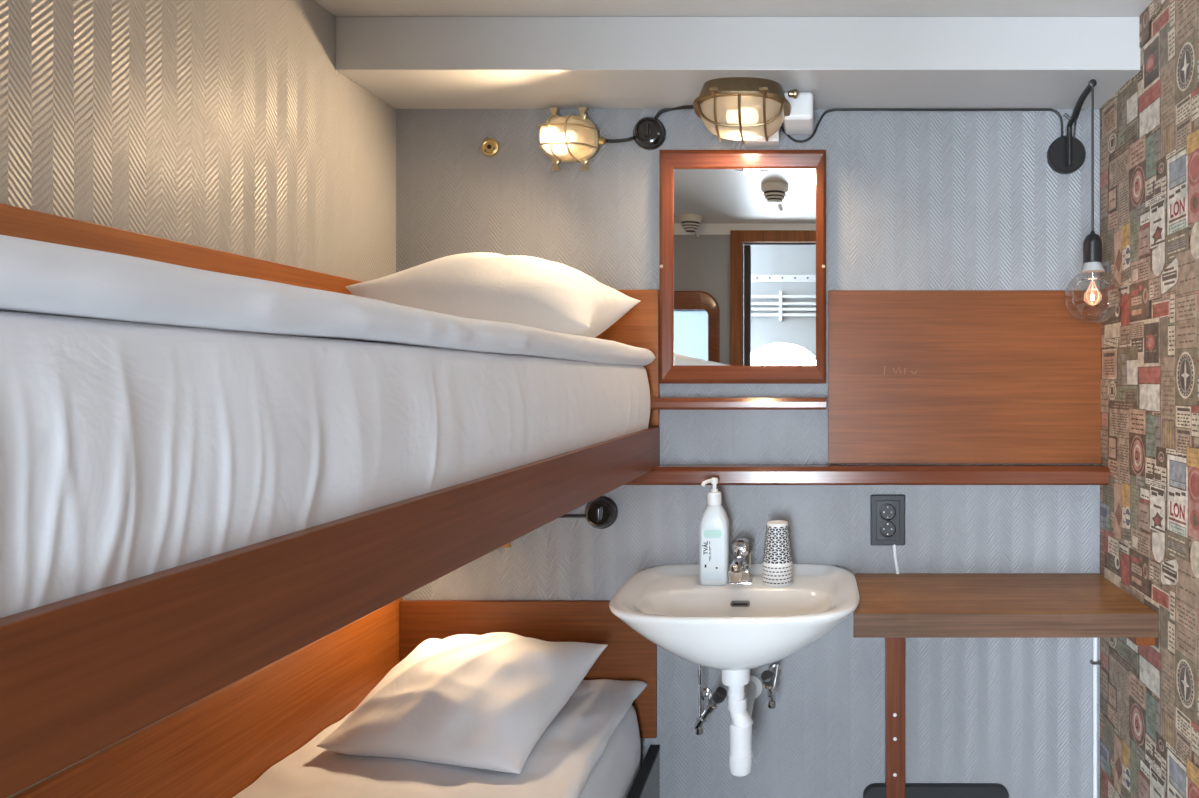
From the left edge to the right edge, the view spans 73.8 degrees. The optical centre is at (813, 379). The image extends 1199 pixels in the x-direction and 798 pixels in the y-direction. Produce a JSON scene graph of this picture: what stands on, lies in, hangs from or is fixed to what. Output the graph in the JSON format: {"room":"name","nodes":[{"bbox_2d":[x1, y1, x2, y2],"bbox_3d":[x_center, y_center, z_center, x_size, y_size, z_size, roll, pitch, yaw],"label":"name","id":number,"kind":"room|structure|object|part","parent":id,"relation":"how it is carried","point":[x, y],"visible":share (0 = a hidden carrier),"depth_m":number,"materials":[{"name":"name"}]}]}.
{"room":"ship cabin","nodes":[
{"label":"ship cabin","id":0,"kind":"room"},
{"bbox_2d":[0,0,395,797],"bbox_3d":[-1.095,0.263,0.920,0.100,2.114,2.160,0,0,0],"label":"wall","id":1,"kind":"structure","parent":0,"point":[230,126],"depth_m":1.29,"materials":[{"name":"grey"}]},
{"bbox_2d":[0,203,361,294],"bbox_3d":[-1.037,-0.012,0.920,0.014,0.424,1.960,0,0,0],"label":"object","id":2,"kind":"object","parent":1,"relation":"attached to","point":[19,222],"visible":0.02,"depth_m":1.18,"materials":[{"name":"orange wood"}]},
{"bbox_2d":[12,598,401,797],"bbox_3d":[-1.037,0.717,0.920,0.014,0.347,1.960,0,0,0],"label":"board","id":3,"kind":"object","parent":1,"relation":"attached to","point":[218,745],"visible":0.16,"depth_m":1.38,"materials":[{"name":"orange wood"}]},
{"bbox_2d":[0,427,659,797],"bbox_3d":[-0.707,0.167,0.919,0.644,0.100,1.958,0,0,0],"label":"bunk bed","id":4,"kind":"object","parent":1,"relation":"attached to","point":[82,674],"visible":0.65,"depth_m":0.51,"materials":[{"name":"brown wood"}]},
{"bbox_2d":[0,310,650,617],"bbox_3d":[-0.710,0.055,0.941,0.636,0.186,1.882,0,0,0],"label":"mattress","id":5,"kind":"object","parent":4,"relation":"on","point":[129,450],"visible":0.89,"depth_m":0.51,"materials":[{"name":"white fabric"}]},
{"bbox_2d":[0,235,655,365],"bbox_3d":[-0.709,-0.057,0.939,0.637,0.054,1.878,0,0,0],"label":"duvet","id":6,"kind":"object","parent":5,"relation":"on","point":[39,277],"visible":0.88,"depth_m":0.52,"materials":[{"name":"white fabric"}]},
{"bbox_2d":[345,252,639,337],"bbox_3d":[-0.720,-0.186,1.694,0.592,0.208,0.338,0,0,0],"label":"pillow","id":7,"kind":"object","parent":6,"relation":"on","point":[530,291],"visible":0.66,"depth_m":1.62,"materials":[{"name":"white fabric"}]},
{"bbox_2d":[315,0,1152,16],"bbox_3d":[-0.165,-0.834,0.920,1.960,0.080,2.160,0,0,0],"label":"ceiling","id":8,"kind":"structure","parent":0,"point":[338,8],"depth_m":1.62,"materials":[{"name":"grey paint"}]},
{"bbox_2d":[396,109,1099,797],"bbox_3d":[-0.165,0.263,1.950,1.760,2.114,0.100,0,0,0],"label":"wall","id":9,"kind":"structure","parent":0,"point":[916,200],"depth_m":1.90,"materials":[{"name":"grey"}]},
{"bbox_2d":[481,138,498,156],"bbox_3d":[-0.807,-0.580,1.894,0.045,0.045,0.010,0,0,0],"label":"rosette","id":10,"kind":"object","parent":9,"relation":"attached to","point":[489,147],"visible":1,"depth_m":1.89,"materials":[{"name":"gold metal"}]},
{"bbox_2d":[400,600,656,737],"bbox_3d":[-0.711,0.720,1.893,0.637,0.340,0.014,0,0,0],"label":"headboard","id":11,"kind":"object","parent":9,"relation":"attached to","point":[628,655],"visible":0.49,"depth_m":1.89,"materials":[{"name":"brown wood"}]},
{"bbox_2d":[537,107,605,170],"bbox_3d":[-0.594,-0.592,1.850,0.163,0.151,0.116,0,0,0],"label":"lamp","id":12,"kind":"object","parent":9,"relation":"attached to","point":[571,138],"visible":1,"depth_m":1.82,"materials":[{"name":"gold metal"}]},
{"bbox_3d":[-0.602,-0.591,1.837,0.130,0.097,0.073,0,0,0],"label":"lamp glass","id":13,"kind":"part","parent":12,"relation":"part of","materials":[{"name":"white glass"}]},
{"bbox_2d":[559,514,585,517],"bbox_3d":[-0.633,0.337,1.894,0.150,0.013,0.008,0,0,0],"label":"cable","id":14,"kind":"object","parent":9,"relation":"attached to","point":[565,515],"visible":0.34,"depth_m":1.89,"materials":[{"name":"black plastic"}]},
{"bbox_2d":[585,496,617,528],"bbox_3d":[-0.530,0.330,1.879,0.082,0.082,0.040,0,0,0],"label":"switch","id":15,"kind":"object","parent":9,"relation":"attached to","point":[601,512],"visible":0.94,"depth_m":1.87,"materials":[{"name":"black plastic"}]},
{"bbox_3d":[-0.530,0.330,1.867,0.010,0.034,0.014,0,0,0],"label":"knob","id":16,"kind":"part","parent":15,"relation":"part of","materials":[{"name":"black"}]},
{"bbox_2d":[606,136,634,142],"bbox_3d":[-0.481,-0.595,1.886,0.072,0.021,0.021,0,0,-12],"label":"cable","id":17,"kind":"object","parent":9,"relation":"attached to","point":[632,137],"visible":1,"depth_m":1.89,"materials":[{"name":"black plastic"}]},
{"bbox_2d":[595,290,658,425],"bbox_3d":[-0.708,-0.055,1.893,0.643,0.340,0.014,0,0,0],"label":"headboard","id":18,"kind":"object","parent":9,"relation":"attached to","point":[639,327],"visible":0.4,"depth_m":1.89,"materials":[{"name":"orange wood"}]},
{"bbox_2d":[633,117,665,149],"bbox_3d":[-0.410,-0.615,1.879,0.082,0.082,0.040,0,0,0],"label":"switch","id":19,"kind":"object","parent":9,"relation":"attached to","point":[649,133],"visible":1,"depth_m":1.87,"materials":[{"name":"black plastic"}]},
{"bbox_3d":[-0.410,-0.615,1.867,0.010,0.034,0.014,0,0,0],"label":"knob","id":20,"kind":"part","parent":19,"relation":"part of","materials":[{"name":"black plastic"}]},
{"bbox_2d":[654,105,693,118],"bbox_3d":[-0.332,-0.664,1.869,0.143,0.034,0.035,0,0,32],"label":"cable","id":21,"kind":"object","parent":9,"relation":"attached to","point":[660,112],"visible":0.9,"depth_m":1.89,"materials":[{"name":"black plastic"}]},
{"bbox_2d":[694,665,726,734],"bbox_3d":[-0.256,0.746,1.810,0.067,0.163,0.187,0,0,-19],"label":"angle valve","id":22,"kind":"object","parent":9,"relation":"attached to","point":[720,693],"visible":0.99,"depth_m":1.77,"materials":[{"name":"silver metal"}]},
{"bbox_3d":[-0.216,0.723,1.744,0.036,0.035,0.029,0,0,35],"label":"valve knob","id":23,"kind":"part","parent":22,"relation":"part of","materials":[{"name":"black plastic"}]},
{"bbox_2d":[609,564,859,670],"bbox_3d":[-0.169,0.535,1.692,0.538,0.154,0.414,0,0,0],"label":"sink","id":24,"kind":"object","parent":9,"relation":"attached to","point":[731,627],"visible":0.98,"depth_m":1.64,"materials":[{"name":"white ceramic"}]},
{"bbox_2d":[700,477,728,584],"bbox_3d":[-0.236,0.356,1.797,0.067,0.249,0.058,0,0,0],"label":"soap bottle","id":25,"kind":"object","parent":24,"relation":"on","point":[714,523],"visible":0.99,"depth_m":1.77,"materials":[{"name":"white plastic"}]},
{"bbox_2d":[702,529,723,581],"bbox_3d":[-0.236,0.408,1.773,0.052,0.124,0.001,0,0,0],"label":"print","id":26,"kind":"object","parent":25,"relation":"attached to","point":[712,539],"depth_m":1.77,"materials":[{"name":"white"}]},
{"bbox_2d":[729,538,752,583],"bbox_3d":[-0.174,0.431,1.772,0.054,0.103,0.134,0,0,0],"label":"faucet","id":27,"kind":"object","parent":24,"relation":"on","point":[739,573],"visible":1,"depth_m":1.79,"materials":[{"name":"silver metal"}]},
{"bbox_3d":[-0.177,0.433,1.764,0.032,0.046,0.120,0,0,0],"label":"spout","id":28,"kind":"part","parent":27,"relation":"part of","materials":[{"name":"silver metal"}]},
{"bbox_3d":[-0.174,0.415,1.814,0.053,0.071,0.051,0,0,0],"label":"handle","id":29,"kind":"part","parent":27,"relation":"part of","materials":[{"name":"silver metal"}]},
{"bbox_3d":[-0.153,0.424,1.816,0.009,0.052,0.009,0,0,0],"label":"pop rod","id":30,"kind":"part","parent":27,"relation":"part of","materials":[{"name":"silver metal"}]},
{"bbox_2d":[722,669,761,776],"bbox_3d":[-0.164,0.729,1.756,0.071,0.242,0.285,0,0,0],"label":"trap","id":31,"kind":"object","parent":24,"relation":"attached to","point":[743,687],"visible":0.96,"depth_m":1.63,"materials":[{"name":"white plastic"}]},
{"bbox_2d":[729,721,751,757],"bbox_3d":[-0.159,0.773,1.645,0.049,0.067,0.049,0,0,0],"label":"pipe","id":32,"kind":"object","parent":31,"relation":"on","point":[740,732],"depth_m":1.62,"materials":[{"name":"white plastic"}]},
{"bbox_2d":[762,580,792,586],"bbox_3d":[-0.086,0.430,1.800,0.073,0.100,0.073,0,0,0],"label":"paper cup","id":33,"kind":"object","parent":24,"relation":"on","point":[791,581],"visible":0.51,"depth_m":1.77,"materials":[{"name":"white paper"}]},
{"bbox_2d":[762,576,792,582],"bbox_3d":[-0.086,0.422,1.800,0.073,0.100,0.073,0,0,-9],"label":"paper cup","id":34,"kind":"object","parent":33,"relation":"on","point":[791,577],"visible":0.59,"depth_m":1.77,"materials":[{"name":"white paper"}]},
{"bbox_2d":[762,573,792,578],"bbox_3d":[-0.086,0.413,1.800,0.073,0.100,0.073,0,0,-17],"label":"paper cup","id":35,"kind":"object","parent":34,"relation":"on","point":[763,574],"visible":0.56,"depth_m":1.77,"materials":[{"name":"white paper"}]},
{"bbox_2d":[762,569,792,574],"bbox_3d":[-0.086,0.404,1.800,0.073,0.100,0.073,0,0,-26],"label":"paper cup","id":36,"kind":"object","parent":35,"relation":"on","point":[763,570],"visible":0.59,"depth_m":1.77,"materials":[{"name":"white paper"}]},
{"bbox_2d":[762,520,792,567],"bbox_3d":[-0.086,0.386,1.800,0.073,0.100,0.073,0,0,0],"label":"paper cup","id":37,"kind":"object","parent":36,"relation":"on","point":[777,548],"visible":1,"depth_m":1.77,"materials":[{"name":"white paper"}]},
{"bbox_2d":[762,565,792,570],"bbox_3d":[-0.086,0.395,1.800,0.073,0.100,0.073,0,0,-34],"label":"paper cup","id":38,"kind":"object","parent":36,"relation":"on","point":[791,566],"visible":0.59,"depth_m":1.77,"materials":[{"name":"white paper"}]},
{"bbox_2d":[336,17,1139,108],"bbox_3d":[-0.165,-0.735,1.779,1.760,0.118,0.242,0,0,0],"label":"beam","id":39,"kind":"structure","parent":9,"relation":"attached to","point":[405,62],"depth_m":1.66,"materials":[{"name":"grey paint"}]},
{"bbox_2d":[650,397,825,409],"bbox_3d":[-0.186,0.058,1.875,0.432,0.029,0.050,0,0,0],"label":"ledge shelf","id":40,"kind":"object","parent":9,"relation":"attached to","point":[661,403],"visible":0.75,"depth_m":1.85,"materials":[{"name":"red wood"}]},
{"bbox_2d":[659,150,825,383],"bbox_3d":[-0.176,-0.280,1.885,0.412,0.578,0.028,0,0,0],"label":"wall mirror","id":41,"kind":"object","parent":9,"relation":"attached to","point":[742,233],"visible":1,"depth_m":1.89,"materials":[{"name":"red wood"}]},
{"bbox_2d":[693,77,797,143],"bbox_3d":[-0.157,-0.618,1.754,0.241,0.134,0.181,0,0,0],"label":"lamp","id":42,"kind":"object","parent":9,"relation":"attached to","point":[743,109],"visible":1,"depth_m":1.70,"materials":[{"name":"gold metal"}]},
{"bbox_3d":[-0.165,-0.596,1.753,0.195,0.071,0.133,0,0,0],"label":"lamp glass","id":43,"kind":"part","parent":42,"relation":"part of","materials":[{"name":"white glass"}]},
{"bbox_3d":[-0.048,-0.653,1.735,0.023,0.021,0.021,0,0,0],"label":"knob","id":44,"kind":"part","parent":42,"relation":"part of","materials":[{"name":"gold metal"}]},
{"bbox_2d":[745,129,779,146],"bbox_3d":[-0.127,-0.602,1.871,0.085,0.044,0.057,0,0,0],"label":"junction box","id":45,"kind":"object","parent":9,"relation":"attached to","point":[774,140],"visible":0.45,"depth_m":1.86,"materials":[{"name":"white plastic"}]},
{"bbox_2d":[761,663,780,708],"bbox_3d":[-0.100,0.714,1.804,0.041,0.106,0.191,0,0,0],"label":"angle valve","id":46,"kind":"object","parent":9,"relation":"attached to","point":[769,677],"visible":1,"depth_m":1.76,"materials":[{"name":"silver metal"}]},
{"bbox_3d":[-0.106,0.677,1.726,0.030,0.032,0.034,0,0,0],"label":"valve knob","id":47,"kind":"part","parent":46,"relation":"part of","materials":[{"name":"silver metal"}]},
{"bbox_2d":[783,92,812,134],"bbox_3d":[-0.037,-0.643,1.836,0.072,0.066,0.126,0,0,0],"label":"junction box","id":48,"kind":"object","parent":9,"relation":"attached to","point":[800,120],"visible":0.82,"depth_m":1.78,"materials":[{"name":"white plastic"}]},
{"bbox_3d":[-0.037,-0.643,1.774,0.052,0.046,0.002,0,0,0],"label":"lid","id":49,"kind":"part","parent":48,"relation":"part of","materials":[{"name":"white plastic"}]},
{"bbox_2d":[624,464,1109,484],"bbox_3d":[0.122,0.232,1.865,1.184,0.044,0.070,0,0,0],"label":"ledge shelf","id":50,"kind":"object","parent":9,"relation":"attached to","point":[663,474],"visible":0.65,"depth_m":1.83,"materials":[{"name":"red wood"}]},
{"bbox_2d":[871,495,904,544],"bbox_3d":[0.184,0.349,1.891,0.086,0.126,0.016,0,0,0],"label":"wall outlet","id":51,"kind":"object","parent":9,"relation":"attached to","point":[887,511],"visible":1,"depth_m":1.89,"materials":[{"name":"grey plastic"}]},
{"bbox_2d":[879,521,895,537],"bbox_3d":[0.183,0.370,1.885,0.041,0.041,0.004,0,0,0],"label":"socket","id":52,"kind":"object","parent":51,"relation":"attached to","point":[887,529],"depth_m":1.89,"materials":[{"name":"black plastic"}]},
{"bbox_2d":[879,504,895,520],"bbox_3d":[0.183,0.328,1.885,0.041,0.041,0.004,0,0,0],"label":"socket","id":53,"kind":"object","parent":51,"relation":"attached to","point":[887,512],"depth_m":1.89,"materials":[{"name":"black plastic"}]},
{"bbox_2d":[893,544,898,573],"bbox_3d":[0.204,0.446,1.893,0.017,0.104,0.008,0,0,12],"label":"power cable","id":54,"kind":"object","parent":51,"relation":"hanging from","point":[894,545],"visible":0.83,"depth_m":1.89,"materials":[{"name":"white plastic"}]},
{"bbox_2d":[885,638,904,797],"bbox_3d":[0.201,0.789,1.885,0.048,0.512,0.029,0,0,0],"label":"support post","id":55,"kind":"object","parent":9,"relation":"attached to","point":[894,647],"visible":0.77,"depth_m":1.87,"materials":[{"name":"brown wood"}]},
{"bbox_2d":[780,108,1062,142],"bbox_3d":[0.263,-0.634,1.879,0.717,0.086,0.041,0,0,0],"label":"cable","id":56,"kind":"object","parent":9,"relation":"attached to","point":[835,109],"visible":0.96,"depth_m":1.89,"materials":[{"name":"black plastic"}]},
{"bbox_2d":[863,783,1008,797],"bbox_3d":[0.304,1.163,1.892,0.362,0.312,0.016,0,0,0],"label":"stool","id":57,"kind":"object","parent":9,"relation":"attached to","point":[874,790],"visible":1,"depth_m":1.88,"materials":[{"name":"black"}]},
{"bbox_2d":[828,290,1100,463],"bbox_3d":[0.374,-0.007,1.892,0.679,0.430,0.014,0,0,0],"label":"board","id":58,"kind":"object","parent":9,"relation":"attached to","point":[915,376],"visible":1,"depth_m":1.89,"materials":[{"name":"brown wood"}]},
{"bbox_2d":[853,573,1157,645],"bbox_3d":[0.398,0.519,1.736,0.632,0.072,0.328,0,0,0],"label":"desk","id":59,"kind":"object","parent":9,"relation":"attached to","point":[891,605],"visible":0.97,"depth_m":1.62,"materials":[{"name":"brown wood"}]},
{"bbox_2d":[1047,79,1121,323],"bbox_3d":[0.622,-0.398,1.768,0.120,0.545,0.264,0,0,0],"label":"wall lamp","id":60,"kind":"object","parent":9,"relation":"attached to","point":[1066,154],"visible":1,"depth_m":1.73,"materials":[{"name":"black metal"}]},
{"bbox_3d":[0.627,-0.560,1.889,0.092,0.092,0.020,0,0,0],"label":"wall plate","id":61,"kind":"part","parent":60,"relation":"part of","materials":[{"name":"black metal"}]},
{"bbox_3d":[0.624,-0.598,1.782,0.017,0.144,0.182,0,0,1],"label":"arm","id":62,"kind":"part","parent":60,"relation":"part of","materials":[{"name":"black metal"}]},
{"bbox_3d":[0.631,-0.492,1.789,0.010,0.328,0.192,0,0,7],"label":"cord","id":63,"kind":"part","parent":60,"relation":"part of","materials":[{"name":"black plastic"}]},
{"bbox_3d":[0.622,-0.183,1.696,0.120,0.114,0.120,0,0,0],"label":"globe bulb","id":64,"kind":"part","parent":60,"relation":"part of","materials":[{"name":"clear glass"}]},
{"bbox_2d":[1090,638,1100,797],"bbox_3d":[0.699,0.926,1.891,0.024,0.788,0.017,0,0,0],"label":"pipe","id":65,"kind":"object","parent":9,"relation":"attached to","point":[1095,662],"visible":0.95,"depth_m":1.89,"materials":[{"name":"white plastic"}]},
{"bbox_2d":[1100,0,1198,797],"bbox_3d":[0.762,0.263,0.920,0.105,2.114,2.160,0,0,0],"label":"wall","id":66,"kind":"structure","parent":0,"point":[1149,128],"depth_m":1.60,"materials":[{"name":"paper"}]},
{"bbox_3d":[0.228,1.360,0.400,2.745,0.080,3.200,0,0,0],"label":"floor","id":67,"kind":"structure","parent":0,"visible":0},
{"bbox_2d":[627,745,659,797],"bbox_3d":[-0.707,1.114,0.919,0.645,0.408,1.958,0,0,0],"label":"frame","id":68,"kind":"object","parent":67,"relation":"on","point":[646,784],"visible":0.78,"depth_m":1.80,"materials":[{"name":"black painted metal"}]},
{"bbox_2d":[579,705,640,797],"bbox_3d":[-0.721,0.883,0.941,0.614,0.230,1.882,0,0,0],"label":"mattress","id":69,"kind":"object","parent":68,"relation":"on","point":[615,772],"visible":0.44,"depth_m":1.67,"materials":[{"name":"white fabric"}]},
{"bbox_2d":[233,679,646,797],"bbox_3d":[-0.719,0.749,0.941,0.615,0.042,1.882,0,0,0],"label":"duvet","id":70,"kind":"object","parent":69,"relation":"on","point":[560,764],"visible":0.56,"depth_m":1.43,"materials":[{"name":"white fabric"}]},
{"bbox_2d":[317,632,607,773],"bbox_3d":[-0.732,0.651,1.608,0.466,0.165,0.409,0,0,4],"label":"pillow","id":71,"kind":"object","parent":70,"relation":"on","point":[485,701],"visible":1,"depth_m":1.51,"materials":[{"name":"white fabric"}]}
]}

